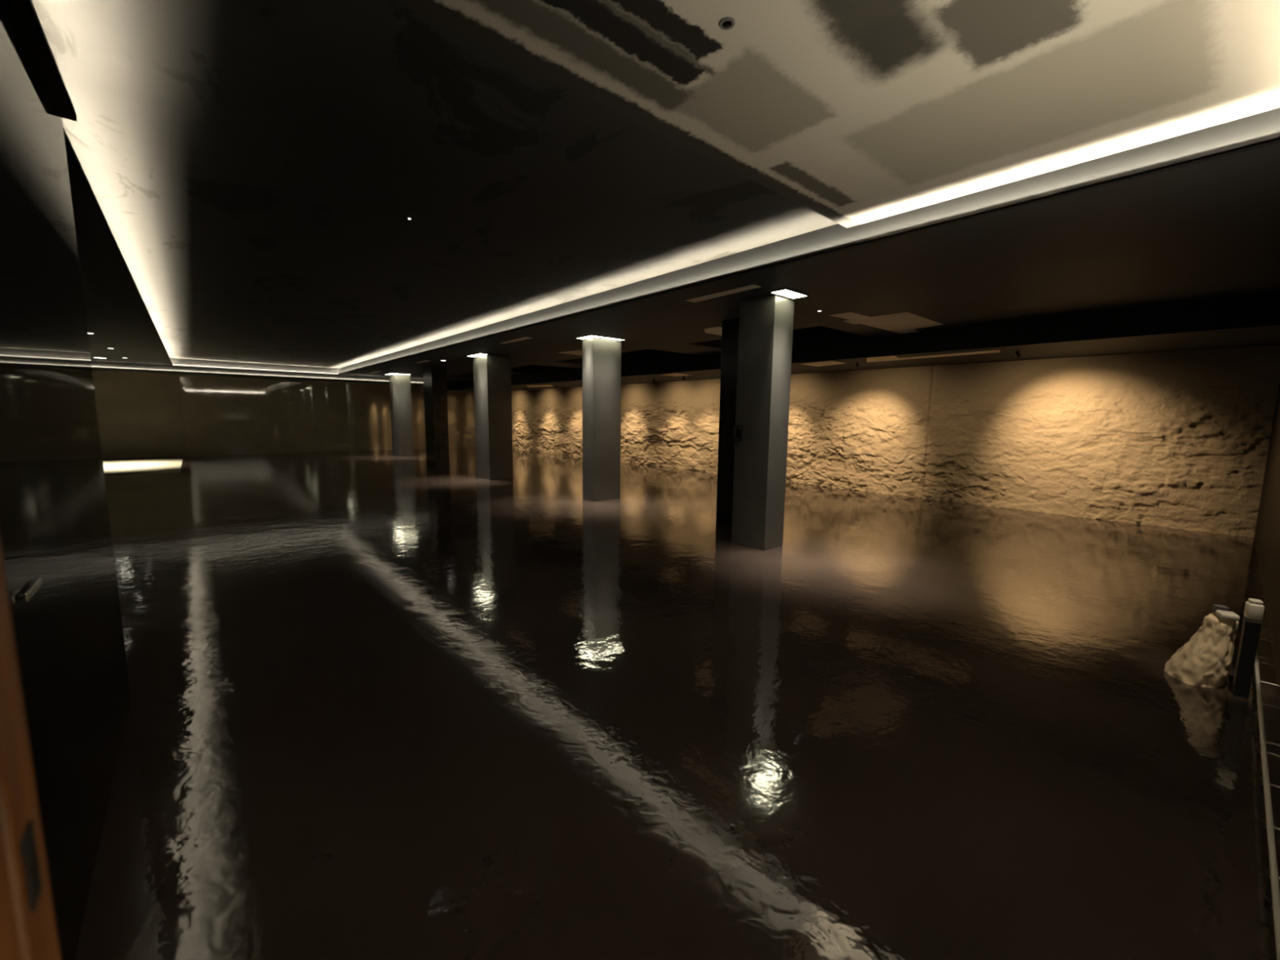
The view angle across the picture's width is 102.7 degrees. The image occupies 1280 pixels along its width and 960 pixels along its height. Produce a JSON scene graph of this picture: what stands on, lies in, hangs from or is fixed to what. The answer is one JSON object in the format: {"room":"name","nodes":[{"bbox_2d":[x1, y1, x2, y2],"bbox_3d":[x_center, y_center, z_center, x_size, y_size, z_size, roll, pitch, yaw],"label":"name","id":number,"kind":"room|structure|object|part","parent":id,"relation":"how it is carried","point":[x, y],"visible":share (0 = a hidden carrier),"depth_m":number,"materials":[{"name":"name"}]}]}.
{"room":"indoor swimming pool","nodes":[
{"label":"indoor swimming pool","id":0,"kind":"room"},
{"bbox_2d":[0,0,130,959],"bbox_3d":[-1.787,-0.210,1.381,0.120,3.230,3.290,-5,9,-41],"label":"wall","id":1,"kind":"structure","parent":0,"point":[55,522],"depth_m":1.74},
{"bbox_2d":[0,546,61,959],"bbox_3d":[-0.551,0.458,0.315,0.269,2.200,0.100,-5,9,-41],"label":"door","id":2,"kind":"structure","parent":1,"relation":"in","point":[28,927],"depth_m":0.36,"materials":[{"name":"brown wood"}]},
{"bbox_3d":[-0.442,0.281,0.373,0.003,0.056,0.026,-5,9,-41],"label":"strike plate","id":3,"kind":"part","parent":2,"relation":"part of","materials":[{"name":"black metal"}]},
{"bbox_2d":[21,577,42,602],"bbox_3d":[-1.674,0.302,1.409,0.014,0.024,0.170,-5,9,-41],"label":"bar","id":4,"kind":"object","parent":1,"relation":"attached to","point":[31,591],"visible":1,"depth_m":1.39,"materials":[{"name":"metal"}]},
{"bbox_2d":[9,0,77,121],"bbox_3d":[-1.712,-1.609,1.269,0.050,0.036,3.270,-5,9,-41],"label":"light","id":5,"kind":"object","parent":1,"relation":"attached to","point":[25,12],"visible":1,"depth_m":2.04,"materials":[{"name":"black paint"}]},
{"bbox_2d":[92,370,475,458],"bbox_3d":[-12.760,-2.864,20.693,14.800,3.430,0.200,-5,9,-41],"label":"wall","id":6,"kind":"structure","parent":0,"point":[223,415],"depth_m":19.04,"materials":[{"name":"glass"}]},
{"bbox_2d":[90,360,423,385],"bbox_3d":[-13.570,-3.808,18.492,10.850,0.170,1.850,-5,9,-41],"label":"trim","id":7,"kind":"structure","parent":6,"relation":"attached to","point":[106,364],"depth_m":17.50,"materials":[{"name":"paint"}]},
{"bbox_2d":[91,366,423,383],"bbox_3d":[-12.894,-3.643,17.839,10.600,0.022,0.047,-5,9,-41],"label":"light","id":8,"kind":"object","parent":6,"relation":"attached to","point":[91,366],"visible":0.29,"depth_m":17.17,"materials":[{"name":"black paint"}]},
{"bbox_2d":[31,0,837,368],"bbox_3d":[-7.645,-2.995,9.245,7.680,0.200,19.970,-5,9,-41],"label":"ceiling","id":9,"kind":"structure","parent":0,"point":[257,170],"depth_m":3.61,"materials":[{"name":"paint"}]},
{"bbox_2d":[68,106,1279,382],"bbox_3d":[-5.634,-3.011,10.495,12.350,0.430,24.380,-5,9,-41],"label":"ceiling","id":10,"kind":"structure","parent":0,"point":[1208,230],"depth_m":4.91,"materials":[{"name":"paint"}]},
{"bbox_2d":[62,126,172,365],"bbox_3d":[-8.823,-2.703,9.311,0.060,0.034,18.190,-5,9,-41],"label":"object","id":11,"kind":"object","parent":10,"relation":"in","point":[76,171],"visible":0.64,"depth_m":3.88,"materials":[{"name":"black paint"}]},
{"bbox_2d":[173,364,337,374],"bbox_3d":[-12.989,-3.797,17.618,4.550,0.040,0.062,-5,9,-41],"label":"recessed light","id":12,"kind":"object","parent":10,"relation":"in","point":[173,364],"visible":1,"depth_m":17.40,"materials":[{"name":"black paint"}]},
{"bbox_2d":[384,373,411,374],"bbox_3d":[-8.837,-3.852,18.678,0.680,0.014,0.870,-5,9,-41],"label":"recessed light","id":13,"kind":"object","parent":10,"relation":"in","point":[388,373],"visible":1,"depth_m":18.51,"materials":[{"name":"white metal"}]},
{"bbox_2d":[466,352,488,356],"bbox_3d":[-3.889,-2.982,12.221,0.210,0.014,0.800,-5,9,-41],"label":"recessed light","id":14,"kind":"object","parent":10,"relation":"in","point":[479,353],"visible":1,"depth_m":12.18,"materials":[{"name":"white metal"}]},
{"bbox_2d":[467,353,485,356],"bbox_3d":[-3.889,-2.982,12.221,0.190,0.010,0.780,-5,9,-41],"label":"diffuser","id":15,"kind":"object","parent":14,"relation":"attached to","point":[476,354],"depth_m":12.23,"materials":[{"name":"white plastic"}]},
{"bbox_2d":[499,337,531,343],"bbox_3d":[-2.395,-2.664,9.786,0.160,0.003,1.110,-5,9,-41],"label":"ceiling patch","id":16,"kind":"structure","parent":10,"relation":"attached to","point":[522,338],"depth_m":9.70,"materials":[{"name":"white paint"}]},
{"bbox_2d":[558,350,582,355],"bbox_3d":[-1.348,-2.883,11.636,0.900,0.003,0.800,-5,9,-41],"label":"ceiling patch","id":17,"kind":"structure","parent":10,"relation":"attached to","point":[577,352],"depth_m":11.61,"materials":[{"name":"white paint"}]},
{"bbox_2d":[575,334,626,341],"bbox_3d":[-0.723,-2.588,9.387,0.780,0.014,0.510,-5,9,-41],"label":"recessed light","id":18,"kind":"object","parent":10,"relation":"in","point":[588,336],"visible":1,"depth_m":9.22,"materials":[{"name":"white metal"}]},
{"bbox_2d":[703,326,722,335],"bbox_3d":[1.404,-2.454,8.479,0.900,0.003,0.580,-5,9,-41],"label":"ceiling patch","id":19,"kind":"structure","parent":10,"relation":"attached to","point":[717,330],"depth_m":8.40,"materials":[{"name":"white paint"}]},
{"bbox_2d":[684,284,760,302],"bbox_3d":[0.939,-2.135,5.887,0.160,0.003,1.040,-5,9,-39],"label":"ceiling patch","id":20,"kind":"structure","parent":10,"relation":"attached to","point":[751,286],"depth_m":5.84,"materials":[{"name":"white paint"}]},
{"bbox_2d":[769,288,808,298],"bbox_3d":[1.693,-2.109,5.797,0.460,0.014,0.210,-5,9,-41],"label":"recessed light","id":21,"kind":"object","parent":10,"relation":"in","point":[785,292],"visible":1,"depth_m":5.77,"materials":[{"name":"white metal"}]},
{"bbox_2d":[337,132,1279,374],"bbox_3d":[-3.934,-2.820,10.730,0.060,0.034,22.430,-5,9,-41],"label":"recessed light","id":22,"kind":"object","parent":10,"relation":"in","point":[1272,139],"visible":1,"depth_m":3.57,"materials":[{"name":"light-emitting surface"},{"name":"white plastic diffuser"}]},
{"bbox_2d":[829,311,943,333],"bbox_3d":[3.680,-2.300,7.470,2.250,0.003,0.900,-5,9,-41],"label":"ceiling patch","id":23,"kind":"structure","parent":10,"relation":"attached to","point":[900,322],"depth_m":7.40,"materials":[{"name":"paint"}]},
{"bbox_2d":[74,447,1279,959],"bbox_3d":[-4.185,0.212,11.051,16.000,0.130,28.000,-5,9,-41],"label":"floor","id":24,"kind":"structure","parent":0,"point":[384,705],"depth_m":2.65,"materials":[{"name":"liquid"}]},
{"bbox_2d":[388,373,413,456],"bbox_3d":[-8.929,-2.409,19.161,0.500,3.000,0.900,-5,9,-41],"label":"column","id":25,"kind":"structure","parent":24,"relation":"on","point":[400,389],"depth_m":18.86,"materials":[{"name":"black paint"}]},
{"bbox_2d":[422,365,449,466],"bbox_3d":[-6.276,-1.951,15.768,0.440,3.000,0.750,-5,9,-41],"label":"column","id":26,"kind":"structure","parent":24,"relation":"on","point":[435,391],"depth_m":15.52,"materials":[{"name":"black paint"}]},
{"bbox_2d":[472,354,513,479],"bbox_3d":[-3.669,-1.547,12.794,0.620,3.000,0.800,-5,9,-41],"label":"column","id":27,"kind":"structure","parent":24,"relation":"on","point":[491,373],"depth_m":12.51,"materials":[{"name":"black paint"}]},
{"bbox_2d":[582,337,621,501],"bbox_3d":[-0.727,-1.126,9.723,0.640,3.000,0.360,-5,9,-41],"label":"column","id":28,"kind":"structure","parent":24,"relation":"on","point":[601,357],"depth_m":9.55,"materials":[{"name":"black paint"}]},
{"bbox_2d":[715,317,739,524],"bbox_3d":[1.474,-0.838,7.639,0.360,3.000,0.460,-5,9,-41],"label":"column","id":29,"kind":"structure","parent":24,"relation":"on","point":[730,331],"depth_m":7.57,"materials":[{"name":"black paint"}]},
{"bbox_2d":[731,293,794,550],"bbox_3d":[1.506,-0.674,6.335,0.390,3.000,0.510,-5,9,-41],"label":"column","id":30,"kind":"structure","parent":24,"relation":"on","point":[766,323],"depth_m":6.17,"materials":[{"name":"black paint"}]},
{"bbox_2d":[733,425,742,443],"bbox_3d":[1.212,-0.568,6.341,0.062,0.220,0.110,-5,9,-41],"label":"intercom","id":31,"kind":"object","parent":30,"relation":"attached to","point":[738,429],"visible":1,"depth_m":6.32,"materials":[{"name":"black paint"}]},
{"bbox_2d":[1164,612,1238,688],"bbox_3d":[3.533,1.042,3.228,0.359,0.416,0.277,-5,9,-41],"label":"rock","id":32,"kind":"object","parent":24,"relation":"on","point":[1206,660],"visible":0.98,"depth_m":3.13,"materials":[{"name":"beige stone"}]},
{"bbox_2d":[1212,604,1229,613],"bbox_3d":[3.604,0.808,3.179,0.052,0.054,0.056,3,8,20],"label":"box","id":33,"kind":"object","parent":32,"relation":"on","point":[1215,606],"visible":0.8,"depth_m":3.17,"materials":[{"name":"plastic"}]},
{"bbox_3d":[3.605,0.786,3.176,0.052,0.009,0.056,3,8,20],"label":"lid","id":34,"kind":"part","parent":33,"relation":"part of","materials":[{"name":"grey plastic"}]},
{"bbox_2d":[1215,609,1239,621],"bbox_3d":[3.567,0.822,3.109,0.080,0.035,0.090,5,8,32],"label":"pad","id":35,"kind":"object","parent":32,"relation":"on","point":[1224,615],"visible":1,"depth_m":3.08,"materials":[{"name":"plastic"}]},
{"bbox_2d":[1233,611,1262,698],"bbox_3d":[3.628,1.039,3.062,0.250,0.465,0.068,-5,9,-41],"label":"bin","id":36,"kind":"object","parent":24,"relation":"on","point":[1251,629],"visible":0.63,"depth_m":2.99,"materials":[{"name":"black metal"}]},
{"bbox_2d":[1243,598,1264,621],"bbox_3d":[3.585,0.755,2.988,0.060,0.115,0.072,6,9,34],"label":"bottle","id":37,"kind":"object","parent":36,"relation":"on","point":[1254,609],"visible":1,"depth_m":2.97,"materials":[{"name":"plastic"}]},
{"bbox_2d":[393,0,1279,227],"bbox_3d":[0.794,-1.907,1.700,4.645,0.280,2.600,-5,9,-41],"label":"ceiling","id":38,"kind":"structure","parent":0,"point":[854,113],"depth_m":2.33,"materials":[{"name":"paint"}]},
{"bbox_2d":[719,17,734,30],"bbox_3d":[0.345,-1.806,2.029,0.060,0.012,0.060,-5,9,-41],"label":"sprinkler head","id":39,"kind":"object","parent":38,"relation":"attached to","point":[726,23],"visible":1,"depth_m":2.02},
{"bbox_2d":[446,293,1279,391],"bbox_3d":[-0.018,-3.373,15.343,2.500,0.760,24.380,-5,9,-41],"label":"ceiling","id":40,"kind":"structure","parent":0,"point":[1251,321],"depth_m":7.67,"materials":[{"name":"paint"}]},
{"bbox_2d":[525,384,552,386],"bbox_3d":[-3.774,-3.504,19.093,1.990,0.003,0.797,6,9,36],"label":"ceiling patch","id":41,"kind":"structure","parent":40,"relation":"attached to","point":[549,384],"depth_m":18.94,"materials":[{"name":"white paint"}]},
{"bbox_2d":[661,373,691,376],"bbox_3d":[0.939,-2.708,13.194,0.740,0.003,0.710,-5,9,-41],"label":"ceiling patch","id":42,"kind":"structure","parent":40,"relation":"attached to","point":[673,374],"depth_m":13.20,"materials":[{"name":"white paint"}]},
{"bbox_2d":[802,360,844,366],"bbox_3d":[3.622,-2.282,10.056,0.780,0.003,0.750,-5,9,-41],"label":"ceiling patch","id":43,"kind":"structure","parent":40,"relation":"attached to","point":[828,362],"depth_m":10.02,"materials":[{"name":"white paint"}]},
{"bbox_2d":[866,349,999,362],"bbox_3d":[4.773,-2.091,8.645,0.720,0.003,2.250,-5,9,-41],"label":"ceiling patch","id":44,"kind":"structure","parent":40,"relation":"attached to","point":[887,357],"depth_m":8.77,"materials":[{"name":"white paint"}]},
{"bbox_2d":[1015,350,1021,356],"bbox_3d":[5.779,-1.931,7.831,0.085,0.094,0.070,-5,9,-41],"label":"ceiling spotlight","id":45,"kind":"object","parent":40,"relation":"attached to","point":[1018,354],"visible":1,"depth_m":7.82,"materials":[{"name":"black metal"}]},
{"bbox_2d":[511,345,1279,537],"bbox_3d":[0.708,-1.751,16.184,0.243,2.670,24.422,-5,9,-41],"label":"wall","id":46,"kind":"structure","parent":0,"point":[1174,439],"depth_m":9.19,"materials":[{"name":"stone"}]},
{"bbox_2d":[1253,382,1279,701],"bbox_3d":[4.414,-0.464,3.212,11.880,3.430,0.200,-5,9,-41],"label":"wall","id":47,"kind":"structure","parent":0,"point":[1267,532],"depth_m":5.06,"materials":[{"name":"black paint"}]},
{"bbox_2d":[1251,627,1279,959],"bbox_3d":[2.996,1.246,2.420,4.700,0.026,0.118,-5,9,-41],"label":"railing","id":48,"kind":"object","parent":47,"relation":"attached to","point":[1273,877],"visible":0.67,"depth_m":1.97,"materials":[{"name":"metal"}]}
]}

